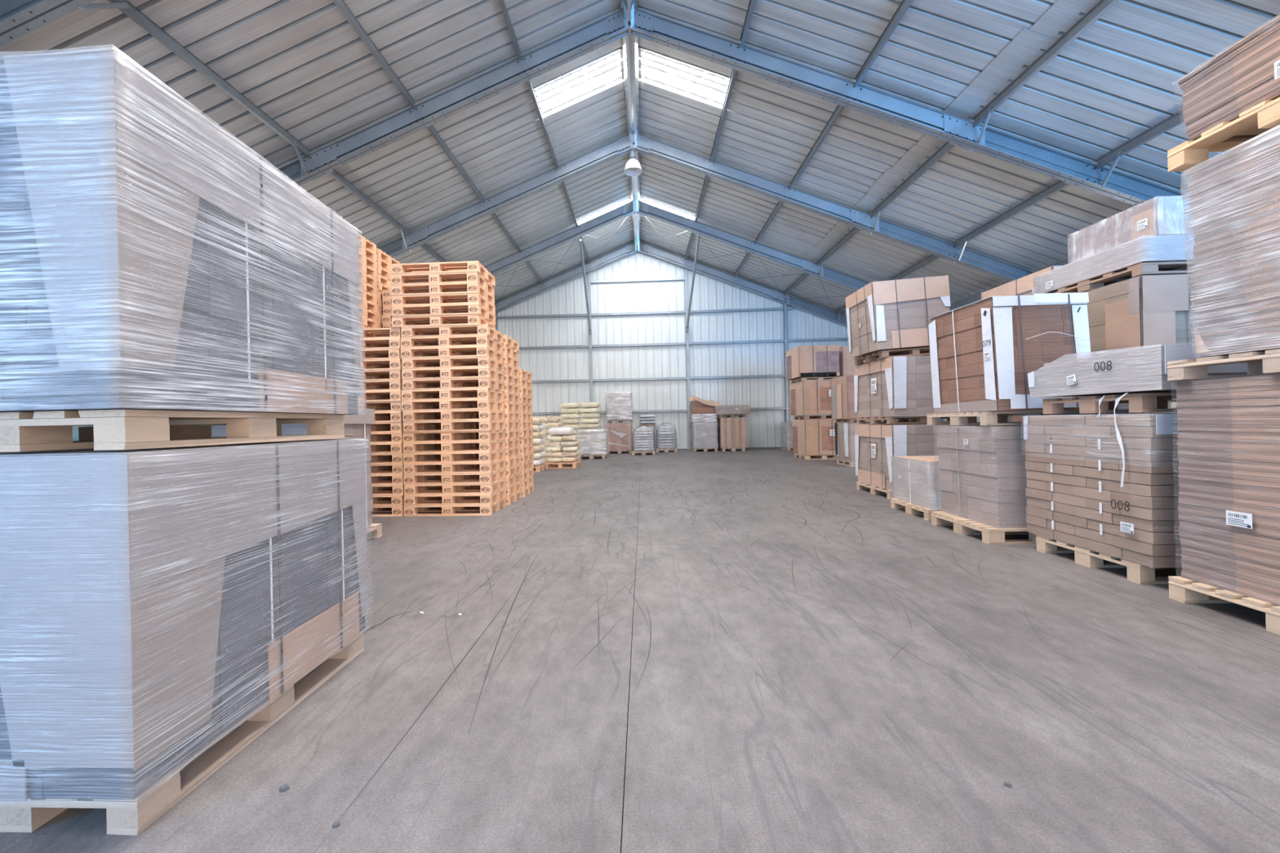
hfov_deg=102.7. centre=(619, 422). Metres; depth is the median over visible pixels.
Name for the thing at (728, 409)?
load
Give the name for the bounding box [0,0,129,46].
roof beam
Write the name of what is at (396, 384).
pallet
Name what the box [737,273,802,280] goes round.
wire
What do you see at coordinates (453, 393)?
pallet
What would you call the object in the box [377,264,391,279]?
pallet
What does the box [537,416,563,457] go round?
load
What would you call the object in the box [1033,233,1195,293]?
load
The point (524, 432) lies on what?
pallet
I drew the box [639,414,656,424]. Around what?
load
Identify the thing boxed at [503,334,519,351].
pallet
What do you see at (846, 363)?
load
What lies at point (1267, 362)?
wooden pallet
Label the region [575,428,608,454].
load
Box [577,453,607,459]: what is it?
wooden pallet
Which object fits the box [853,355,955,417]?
load
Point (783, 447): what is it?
wooden pallet
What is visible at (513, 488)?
pallet
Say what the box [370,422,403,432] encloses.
pallet
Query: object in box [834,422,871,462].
load
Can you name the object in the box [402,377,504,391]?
pallet
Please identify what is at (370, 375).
pallet
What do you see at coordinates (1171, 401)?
wooden pallet
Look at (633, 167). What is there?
lamp
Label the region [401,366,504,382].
pallet
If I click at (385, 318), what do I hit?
pallet
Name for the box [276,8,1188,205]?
roof beam
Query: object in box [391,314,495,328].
pallet
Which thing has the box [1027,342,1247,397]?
load
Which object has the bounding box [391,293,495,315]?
pallet
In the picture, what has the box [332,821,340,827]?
chip
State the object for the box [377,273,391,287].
pallet
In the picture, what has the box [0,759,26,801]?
tray
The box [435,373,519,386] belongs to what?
pallet
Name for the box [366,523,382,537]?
wooden pallet
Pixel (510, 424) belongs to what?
pallet
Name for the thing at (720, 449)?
wooden pallet
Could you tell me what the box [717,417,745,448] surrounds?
load
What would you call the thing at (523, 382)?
pallet
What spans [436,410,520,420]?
pallet
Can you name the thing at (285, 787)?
chip
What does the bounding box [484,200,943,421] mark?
roof beam
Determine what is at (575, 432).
load
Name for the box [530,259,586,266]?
wire
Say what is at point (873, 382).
print
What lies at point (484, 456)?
pallet
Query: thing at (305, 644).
cardboard box
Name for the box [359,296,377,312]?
pallet
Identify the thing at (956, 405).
tray
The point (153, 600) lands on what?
load
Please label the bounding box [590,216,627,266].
wire
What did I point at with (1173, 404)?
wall
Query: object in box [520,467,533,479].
pallet
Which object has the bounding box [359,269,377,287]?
pallet
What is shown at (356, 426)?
load
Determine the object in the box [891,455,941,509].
load
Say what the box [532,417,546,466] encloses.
load
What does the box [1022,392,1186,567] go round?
load
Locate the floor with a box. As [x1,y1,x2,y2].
[0,448,1279,852]
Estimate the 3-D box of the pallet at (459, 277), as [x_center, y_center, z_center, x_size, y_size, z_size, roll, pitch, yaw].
[-2.508,-1.962,7.376,1.206,0.144,0.805,-1,0,3]
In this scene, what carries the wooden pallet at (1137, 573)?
on the floor
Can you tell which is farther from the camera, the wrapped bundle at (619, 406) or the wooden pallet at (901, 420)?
the wrapped bundle at (619, 406)
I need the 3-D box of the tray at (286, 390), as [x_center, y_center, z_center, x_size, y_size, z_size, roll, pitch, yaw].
[-1.433,-0.130,2.362,0.005,0.176,0.611,-1,0,3]
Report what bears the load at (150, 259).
on the wooden pallet at (97, 429)
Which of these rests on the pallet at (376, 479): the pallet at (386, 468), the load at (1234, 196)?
the pallet at (386, 468)
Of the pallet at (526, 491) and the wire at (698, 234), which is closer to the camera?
the pallet at (526, 491)
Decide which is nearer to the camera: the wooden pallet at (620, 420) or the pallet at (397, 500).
the pallet at (397, 500)
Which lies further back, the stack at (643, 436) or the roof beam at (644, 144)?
the stack at (643, 436)
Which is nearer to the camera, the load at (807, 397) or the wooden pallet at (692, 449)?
the load at (807, 397)
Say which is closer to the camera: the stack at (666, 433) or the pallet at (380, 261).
the pallet at (380, 261)
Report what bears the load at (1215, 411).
on the wooden pallet
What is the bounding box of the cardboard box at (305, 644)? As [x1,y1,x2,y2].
[267,591,359,702]
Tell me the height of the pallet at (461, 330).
0.144 m
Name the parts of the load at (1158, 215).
carton lid, carton lid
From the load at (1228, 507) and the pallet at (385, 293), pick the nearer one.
the load at (1228, 507)
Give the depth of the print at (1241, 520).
2.97 m
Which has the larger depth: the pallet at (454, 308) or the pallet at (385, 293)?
the pallet at (385, 293)
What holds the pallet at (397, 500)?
on the pallet at (397, 511)
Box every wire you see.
[495,265,518,307]
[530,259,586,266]
[542,239,575,287]
[587,235,633,247]
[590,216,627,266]
[645,217,684,262]
[686,251,746,262]
[697,234,735,281]
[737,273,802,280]
[757,255,786,300]
[793,296,839,298]
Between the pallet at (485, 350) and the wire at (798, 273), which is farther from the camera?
the wire at (798, 273)
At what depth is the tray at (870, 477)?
8.20 m
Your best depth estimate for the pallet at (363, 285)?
8.49 m
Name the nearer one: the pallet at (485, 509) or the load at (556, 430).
the pallet at (485, 509)
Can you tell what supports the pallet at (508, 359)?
on the pallet at (510, 369)
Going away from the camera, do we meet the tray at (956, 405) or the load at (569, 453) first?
the tray at (956, 405)
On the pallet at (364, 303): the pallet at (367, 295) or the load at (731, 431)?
the pallet at (367, 295)
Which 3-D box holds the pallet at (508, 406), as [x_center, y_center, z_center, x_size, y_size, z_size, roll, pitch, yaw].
[-2.275,-0.236,8.211,1.206,0.144,0.805,-1,0,3]
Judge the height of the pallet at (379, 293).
0.144 m
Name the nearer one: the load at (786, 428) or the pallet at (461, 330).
the pallet at (461, 330)
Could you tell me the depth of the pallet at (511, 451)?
8.11 m
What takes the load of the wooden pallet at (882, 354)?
on the load at (902, 385)
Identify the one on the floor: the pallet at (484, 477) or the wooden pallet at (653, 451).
the wooden pallet at (653, 451)
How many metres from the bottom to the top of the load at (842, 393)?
1.076 m
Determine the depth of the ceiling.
9.42 m
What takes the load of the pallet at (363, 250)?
on the pallet at (368, 261)
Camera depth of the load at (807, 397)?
15.12 m
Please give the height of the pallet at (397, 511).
0.144 m
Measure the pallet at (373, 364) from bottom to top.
0.144 m
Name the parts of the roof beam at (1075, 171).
splice plate, apex plate, apex plate, splice plate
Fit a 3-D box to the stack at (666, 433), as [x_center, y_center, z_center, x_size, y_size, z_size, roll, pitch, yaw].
[1.893,0.541,20.518,0.794,1.039,0.862,-1,0,5]
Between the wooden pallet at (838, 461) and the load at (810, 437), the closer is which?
the wooden pallet at (838, 461)
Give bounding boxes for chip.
[279,783,289,791]
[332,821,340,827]
[1004,781,1012,787]
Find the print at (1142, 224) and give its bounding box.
[1137,220,1146,229]
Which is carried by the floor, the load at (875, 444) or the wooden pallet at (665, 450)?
the wooden pallet at (665, 450)
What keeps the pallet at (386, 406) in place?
on the pallet at (380, 416)
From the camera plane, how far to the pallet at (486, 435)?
7.02 m
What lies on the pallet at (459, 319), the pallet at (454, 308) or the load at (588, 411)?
the pallet at (454, 308)
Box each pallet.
[0,409,344,452]
[0,630,364,835]
[356,379,402,391]
[357,390,401,401]
[357,400,401,412]
[358,233,376,253]
[358,243,376,261]
[358,251,377,270]
[358,279,377,295]
[358,287,377,303]
[359,260,377,279]
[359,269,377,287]
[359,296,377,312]
[359,305,377,321]
[359,314,377,328]
[359,324,371,328]
[359,327,401,338]
[360,337,400,349]
[360,348,401,359]
[360,359,402,370]
[360,368,402,380]
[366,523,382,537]
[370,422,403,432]
[370,431,404,443]
[370,442,403,453]
[370,453,403,464]
[370,463,404,475]
[371,474,404,484]
[371,479,404,495]
[372,488,404,506]
[372,498,404,516]
[374,411,403,422]
[376,248,399,263]
[376,256,391,272]
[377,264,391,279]
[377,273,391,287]
[377,281,391,291]
[377,289,382,299]
[377,297,382,307]
[377,306,382,315]
[377,315,382,324]
[377,323,382,328]
[382,289,391,297]
[382,297,391,306]
[382,306,392,315]
[382,314,392,323]
[382,323,391,328]
[391,260,495,286]
[391,271,494,296]
[391,282,494,305]
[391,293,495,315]
[391,302,495,324]
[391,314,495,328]
[400,324,503,343]
[400,334,503,353]
[400,345,503,362]
[401,355,504,372]
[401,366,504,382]
[401,387,504,400]
[401,398,504,411]
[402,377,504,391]
[402,408,505,422]
[403,419,506,432]
[403,429,505,442]
[403,439,505,453]
[403,448,505,463]
[403,457,506,474]
[403,467,506,484]
[404,477,506,495]
[404,487,506,506]
[404,496,506,516]
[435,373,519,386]
[435,382,519,394]
[435,391,519,402]
[435,400,520,411]
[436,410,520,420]
[436,437,519,448]
[437,420,519,429]
[437,428,520,439]
[437,446,520,457]
[437,454,521,467]
[437,462,521,476]
[438,472,520,486]
[471,363,519,377]
[502,344,518,359]
[502,353,519,368]
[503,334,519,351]
[506,480,521,496]
[506,488,521,505]
[519,368,532,381]
[520,377,531,388]
[520,386,532,396]
[520,394,532,404]
[520,403,532,412]
[520,411,532,420]
[520,420,532,428]
[520,427,533,437]
[520,435,533,445]
[520,444,533,454]
[520,451,533,462]
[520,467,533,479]
[520,475,533,488]
[521,459,533,471]
[521,483,533,497]
[533,463,546,472]
[542,456,549,462]
[544,459,581,468]
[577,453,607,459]
[607,419,632,423]
[607,448,632,453]
[631,449,655,455]
[640,424,655,426]
[655,448,676,453]
[691,447,717,451]
[716,413,746,417]
[719,447,745,451]
[782,446,792,450]
[791,377,836,383]
[793,414,831,419]
[794,453,835,459]
[835,418,883,422]
[836,459,855,466]
[854,346,930,364]
[856,416,950,423]
[856,481,894,499]
[890,497,942,520]
[926,409,1084,426]
[931,511,1036,544]
[1035,534,1168,584]
[1042,392,1266,413]
[1054,261,1194,293]
[1071,400,1183,409]
[1166,348,1279,380]
[1167,97,1279,171]
[1168,576,1279,635]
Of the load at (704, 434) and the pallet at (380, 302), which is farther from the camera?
the load at (704, 434)
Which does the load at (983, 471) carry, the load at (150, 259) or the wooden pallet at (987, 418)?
the wooden pallet at (987, 418)
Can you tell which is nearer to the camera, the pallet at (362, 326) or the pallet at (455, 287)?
the pallet at (455, 287)
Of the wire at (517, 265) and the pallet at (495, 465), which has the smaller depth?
the pallet at (495, 465)
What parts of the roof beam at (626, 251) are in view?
splice plate, apex plate, apex plate, splice plate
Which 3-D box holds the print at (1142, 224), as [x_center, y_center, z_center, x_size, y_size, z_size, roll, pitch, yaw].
[5.013,-1.891,4.902,0.001,0.072,0.087,-1,0,3]
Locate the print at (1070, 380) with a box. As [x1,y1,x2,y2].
[1066,376,1075,384]
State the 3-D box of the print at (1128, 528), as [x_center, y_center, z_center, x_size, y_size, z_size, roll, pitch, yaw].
[3.655,0.764,3.683,0.001,0.056,0.087,-1,0,3]
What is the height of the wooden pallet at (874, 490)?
0.130 m
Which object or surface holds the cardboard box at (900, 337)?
on the load at (891, 314)
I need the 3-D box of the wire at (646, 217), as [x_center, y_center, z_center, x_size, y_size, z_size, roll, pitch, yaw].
[1.749,-6.968,19.532,0.014,0.755,4.229,-1,0,29]
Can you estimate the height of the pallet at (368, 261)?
0.144 m
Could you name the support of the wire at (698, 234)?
attached to the roof beam at (626, 251)
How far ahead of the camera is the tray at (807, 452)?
15.12 m
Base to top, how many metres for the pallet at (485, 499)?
0.144 m
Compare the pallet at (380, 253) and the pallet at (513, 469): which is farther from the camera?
the pallet at (380, 253)
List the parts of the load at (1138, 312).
carton lid, carton lid, carton lid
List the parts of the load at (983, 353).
loose cord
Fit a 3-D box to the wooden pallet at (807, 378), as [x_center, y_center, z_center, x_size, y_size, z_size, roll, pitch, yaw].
[6.003,-1.289,15.694,1.136,0.085,1.085,-1,0,3]
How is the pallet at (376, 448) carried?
on the pallet at (393, 458)
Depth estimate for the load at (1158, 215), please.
5.00 m
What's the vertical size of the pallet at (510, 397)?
0.144 m
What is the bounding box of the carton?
[688,395,719,450]
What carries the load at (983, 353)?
on the wooden pallet at (987, 418)
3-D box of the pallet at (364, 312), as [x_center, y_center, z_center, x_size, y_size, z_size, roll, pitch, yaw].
[-4.723,-1.771,8.335,1.206,0.144,0.805,-1,0,3]
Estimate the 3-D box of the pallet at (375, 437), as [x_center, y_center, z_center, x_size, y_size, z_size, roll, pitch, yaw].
[-3.572,0.224,7.462,1.206,0.144,0.805,-1,0,3]
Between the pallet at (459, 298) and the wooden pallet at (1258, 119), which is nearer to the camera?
the wooden pallet at (1258, 119)
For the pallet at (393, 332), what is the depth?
7.06 m
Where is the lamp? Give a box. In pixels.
[623,147,642,176]
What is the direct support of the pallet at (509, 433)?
on the pallet at (512, 442)
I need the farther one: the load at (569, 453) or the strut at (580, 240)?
the strut at (580, 240)
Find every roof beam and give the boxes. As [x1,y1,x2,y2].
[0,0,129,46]
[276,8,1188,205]
[377,133,1032,281]
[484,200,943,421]
[494,242,886,417]
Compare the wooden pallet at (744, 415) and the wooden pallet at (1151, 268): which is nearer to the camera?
the wooden pallet at (1151, 268)
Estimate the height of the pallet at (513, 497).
0.144 m
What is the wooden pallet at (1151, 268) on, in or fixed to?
on the load at (1138, 312)
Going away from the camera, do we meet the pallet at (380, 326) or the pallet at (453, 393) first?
the pallet at (453, 393)
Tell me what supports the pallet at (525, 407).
on the pallet at (524, 415)
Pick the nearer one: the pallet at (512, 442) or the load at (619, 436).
the pallet at (512, 442)
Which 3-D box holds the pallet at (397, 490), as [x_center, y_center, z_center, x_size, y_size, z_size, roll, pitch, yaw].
[-3.553,0.944,7.450,1.206,0.144,0.805,-1,0,3]
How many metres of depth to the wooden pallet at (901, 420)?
7.75 m
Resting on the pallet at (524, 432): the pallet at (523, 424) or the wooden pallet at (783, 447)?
the pallet at (523, 424)
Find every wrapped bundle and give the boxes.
[605,391,632,420]
[689,413,717,422]
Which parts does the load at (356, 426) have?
carton lid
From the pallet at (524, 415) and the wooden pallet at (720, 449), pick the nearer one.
the pallet at (524, 415)
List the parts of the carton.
panel, panel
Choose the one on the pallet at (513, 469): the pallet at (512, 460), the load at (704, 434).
the pallet at (512, 460)
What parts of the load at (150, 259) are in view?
carton lid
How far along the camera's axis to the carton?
21.22 m
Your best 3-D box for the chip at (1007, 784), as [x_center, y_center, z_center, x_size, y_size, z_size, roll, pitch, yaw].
[1.287,1.198,1.693,0.021,0.008,0.018,-1,0,38]
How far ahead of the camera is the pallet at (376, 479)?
7.04 m
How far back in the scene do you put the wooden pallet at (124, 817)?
1.71 m
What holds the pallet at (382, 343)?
on the pallet at (378, 353)
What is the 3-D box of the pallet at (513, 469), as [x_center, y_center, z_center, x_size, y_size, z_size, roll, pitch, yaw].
[-2.254,0.773,8.203,1.206,0.144,0.805,-1,0,2]
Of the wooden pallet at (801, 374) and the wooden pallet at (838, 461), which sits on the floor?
the wooden pallet at (838, 461)
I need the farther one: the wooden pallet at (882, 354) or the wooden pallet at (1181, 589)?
the wooden pallet at (882, 354)
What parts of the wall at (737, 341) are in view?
wall rail, wall rail, wall rail, wall rail, wall post, wall rail, wall rail, wall rail, wall rail, wall rail, wall post, sole rail, wall rail, wall rail, wall rail, wall rail, wall post, wall rail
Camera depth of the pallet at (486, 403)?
7.00 m
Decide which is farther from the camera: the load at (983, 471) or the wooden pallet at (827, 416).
the wooden pallet at (827, 416)
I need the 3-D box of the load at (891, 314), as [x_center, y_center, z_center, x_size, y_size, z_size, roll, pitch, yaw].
[4.395,-1.633,8.116,1.222,1.082,1.038,-1,0,3]
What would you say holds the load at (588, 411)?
on the load
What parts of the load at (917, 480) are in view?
carton lid, carton lid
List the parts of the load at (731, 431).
board panel, board panel, board panel, board panel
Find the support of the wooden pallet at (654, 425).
on the load
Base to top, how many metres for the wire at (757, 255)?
0.835 m
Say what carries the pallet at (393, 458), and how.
on the pallet at (386, 468)
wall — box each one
[495,245,888,450]
[888,302,1177,422]
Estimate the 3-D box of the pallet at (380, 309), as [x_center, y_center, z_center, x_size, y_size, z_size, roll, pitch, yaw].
[-4.736,-1.915,9.266,1.206,0.144,0.805,-1,0,2]
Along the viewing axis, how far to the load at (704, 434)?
20.16 m
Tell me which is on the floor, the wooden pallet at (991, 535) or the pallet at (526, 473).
the wooden pallet at (991, 535)
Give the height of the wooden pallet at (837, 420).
0.090 m
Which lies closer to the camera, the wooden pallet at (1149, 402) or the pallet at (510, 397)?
the wooden pallet at (1149, 402)
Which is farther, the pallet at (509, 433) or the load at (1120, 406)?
the pallet at (509, 433)
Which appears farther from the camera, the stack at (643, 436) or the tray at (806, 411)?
the stack at (643, 436)
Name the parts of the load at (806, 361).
carton lid, board panel, carton lid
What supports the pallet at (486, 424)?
on the pallet at (486, 435)
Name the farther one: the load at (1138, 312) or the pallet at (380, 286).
the pallet at (380, 286)
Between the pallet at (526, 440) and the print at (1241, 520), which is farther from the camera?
the pallet at (526, 440)
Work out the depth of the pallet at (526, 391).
8.94 m
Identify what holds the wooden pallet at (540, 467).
on the floor
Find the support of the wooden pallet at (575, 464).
on the floor
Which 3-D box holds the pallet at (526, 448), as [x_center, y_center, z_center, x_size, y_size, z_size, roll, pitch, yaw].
[-2.203,0.483,9.041,1.206,0.144,0.805,-1,0,3]
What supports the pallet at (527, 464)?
on the pallet at (526, 473)
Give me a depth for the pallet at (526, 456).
8.94 m
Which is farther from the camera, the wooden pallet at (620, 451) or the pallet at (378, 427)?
the wooden pallet at (620, 451)
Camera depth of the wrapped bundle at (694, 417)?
20.14 m
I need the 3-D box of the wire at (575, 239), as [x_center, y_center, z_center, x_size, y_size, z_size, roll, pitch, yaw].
[-2.329,-6.102,19.725,0.014,0.835,4.320,-1,0,-26]
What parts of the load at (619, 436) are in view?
film sash, film sash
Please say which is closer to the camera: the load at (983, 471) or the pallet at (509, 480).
the load at (983, 471)
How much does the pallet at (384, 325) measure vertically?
0.144 m
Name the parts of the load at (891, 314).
carton lid, carton lid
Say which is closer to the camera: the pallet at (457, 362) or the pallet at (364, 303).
the pallet at (457, 362)
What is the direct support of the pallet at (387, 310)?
on the pallet at (385, 318)
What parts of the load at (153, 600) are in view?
carton lid, carton lid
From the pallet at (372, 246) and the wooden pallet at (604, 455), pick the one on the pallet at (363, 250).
the pallet at (372, 246)
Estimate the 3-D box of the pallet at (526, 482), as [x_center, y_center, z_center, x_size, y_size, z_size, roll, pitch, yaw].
[-2.196,1.060,9.033,1.206,0.144,0.805,-1,0,2]
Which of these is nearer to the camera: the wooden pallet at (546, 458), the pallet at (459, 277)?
the pallet at (459, 277)
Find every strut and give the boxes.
[579,239,591,334]
[685,235,700,331]
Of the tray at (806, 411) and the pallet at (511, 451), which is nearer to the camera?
the pallet at (511, 451)
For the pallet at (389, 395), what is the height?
0.144 m
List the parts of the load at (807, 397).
carton lid, board panel, carton lid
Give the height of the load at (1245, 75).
0.404 m
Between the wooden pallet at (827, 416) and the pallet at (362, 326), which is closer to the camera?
the pallet at (362, 326)
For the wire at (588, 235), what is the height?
0.755 m
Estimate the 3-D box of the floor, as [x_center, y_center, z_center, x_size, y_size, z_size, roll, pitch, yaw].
[0.483,1.319,9.689,20.600,0.201,24.600,-1,0,3]
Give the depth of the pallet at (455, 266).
7.00 m
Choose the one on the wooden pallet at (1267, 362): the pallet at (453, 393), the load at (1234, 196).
the load at (1234, 196)
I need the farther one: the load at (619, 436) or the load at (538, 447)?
the load at (619, 436)
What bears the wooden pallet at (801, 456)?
on the floor
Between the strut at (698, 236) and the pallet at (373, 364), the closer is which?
the pallet at (373, 364)
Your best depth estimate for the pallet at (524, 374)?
8.93 m
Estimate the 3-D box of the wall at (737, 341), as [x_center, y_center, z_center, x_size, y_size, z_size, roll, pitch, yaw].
[1.253,-3.267,21.729,21.000,8.939,0.165,-1,0,3]
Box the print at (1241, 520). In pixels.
[1227,513,1250,528]
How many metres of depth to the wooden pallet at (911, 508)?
6.35 m
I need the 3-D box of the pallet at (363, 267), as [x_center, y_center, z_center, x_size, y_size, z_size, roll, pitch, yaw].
[-4.734,-2.492,8.323,1.206,0.144,0.805,-1,0,3]
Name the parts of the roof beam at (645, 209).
apex plate, apex plate, splice plate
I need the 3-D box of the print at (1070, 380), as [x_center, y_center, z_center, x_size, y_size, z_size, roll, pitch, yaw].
[3.664,-0.338,4.146,0.001,0.060,0.074,-1,-9,3]
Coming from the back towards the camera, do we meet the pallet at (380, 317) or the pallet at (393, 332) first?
the pallet at (380, 317)
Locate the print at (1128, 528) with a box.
[1121,524,1133,533]
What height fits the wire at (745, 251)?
0.835 m
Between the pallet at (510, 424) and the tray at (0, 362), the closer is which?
the tray at (0, 362)
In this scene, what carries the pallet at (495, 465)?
on the pallet at (484, 477)
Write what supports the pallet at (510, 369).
on the pallet at (509, 378)
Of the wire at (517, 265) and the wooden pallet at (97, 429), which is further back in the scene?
the wire at (517, 265)
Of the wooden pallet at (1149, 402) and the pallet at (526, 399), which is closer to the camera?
the wooden pallet at (1149, 402)
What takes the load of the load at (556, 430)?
on the load at (569, 453)
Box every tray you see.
[0,361,1,411]
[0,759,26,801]
[257,368,347,413]
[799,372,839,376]
[804,409,831,414]
[805,450,835,455]
[857,469,884,488]
[933,399,997,413]
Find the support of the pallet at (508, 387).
on the pallet at (510, 397)
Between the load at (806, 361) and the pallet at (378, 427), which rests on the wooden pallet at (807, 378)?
the load at (806, 361)
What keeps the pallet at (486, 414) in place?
on the pallet at (486, 424)
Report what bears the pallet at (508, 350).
on the pallet at (508, 359)
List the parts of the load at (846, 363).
carton lid, carton lid, board panel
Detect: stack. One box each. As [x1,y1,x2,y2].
[632,425,654,451]
[656,422,676,448]
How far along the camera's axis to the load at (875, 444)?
7.76 m
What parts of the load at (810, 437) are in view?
carton lid, board panel, carton lid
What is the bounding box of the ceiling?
[0,0,1279,315]
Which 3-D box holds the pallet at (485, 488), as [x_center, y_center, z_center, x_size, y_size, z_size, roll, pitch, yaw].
[-2.326,0.919,7.382,1.206,0.144,0.805,-1,0,3]
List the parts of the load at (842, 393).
carton lid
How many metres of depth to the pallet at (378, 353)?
7.05 m
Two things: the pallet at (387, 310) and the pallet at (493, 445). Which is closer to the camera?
the pallet at (493, 445)
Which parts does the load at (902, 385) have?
carton lid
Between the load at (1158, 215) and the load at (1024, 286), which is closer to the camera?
the load at (1158, 215)
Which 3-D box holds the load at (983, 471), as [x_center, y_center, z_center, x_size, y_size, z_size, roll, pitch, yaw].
[4.055,0.514,5.322,0.987,0.974,1.019,-1,0,3]
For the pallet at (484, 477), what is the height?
0.144 m
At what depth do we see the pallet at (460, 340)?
7.01 m
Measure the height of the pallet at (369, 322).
0.144 m
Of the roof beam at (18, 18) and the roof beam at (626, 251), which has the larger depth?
the roof beam at (626, 251)
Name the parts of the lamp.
lamp shade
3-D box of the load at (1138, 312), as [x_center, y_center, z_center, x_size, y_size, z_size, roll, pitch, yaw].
[5.445,-0.817,5.299,1.161,1.128,1.174,-1,0,3]
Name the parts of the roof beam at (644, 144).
splice plate, apex plate, apex plate, splice plate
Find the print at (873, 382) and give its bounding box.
[871,380,875,392]
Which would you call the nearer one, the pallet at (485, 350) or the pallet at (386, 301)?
the pallet at (485, 350)
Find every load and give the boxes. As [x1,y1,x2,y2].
[0,46,365,414]
[0,438,373,801]
[211,408,374,527]
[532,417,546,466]
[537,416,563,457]
[545,435,580,462]
[547,426,573,435]
[559,402,600,428]
[561,428,597,450]
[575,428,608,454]
[605,422,631,450]
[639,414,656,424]
[690,422,718,448]
[715,404,749,414]
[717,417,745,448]
[780,422,792,447]
[786,344,839,380]
[790,379,831,415]
[791,418,841,455]
[831,375,884,418]
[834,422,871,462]
[835,346,879,377]
[844,275,951,357]
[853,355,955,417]
[854,423,950,490]
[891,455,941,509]
[928,292,1091,413]
[937,425,1029,528]
[981,265,1066,299]
[1013,403,1128,422]
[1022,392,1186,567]
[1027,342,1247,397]
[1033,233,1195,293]
[1050,410,1217,416]
[1067,195,1194,263]
[1085,273,1199,355]
[1175,374,1279,605]
[1177,15,1279,140]
[1180,124,1279,357]
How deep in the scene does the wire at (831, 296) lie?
19.73 m
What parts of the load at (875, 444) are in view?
carton lid, carton lid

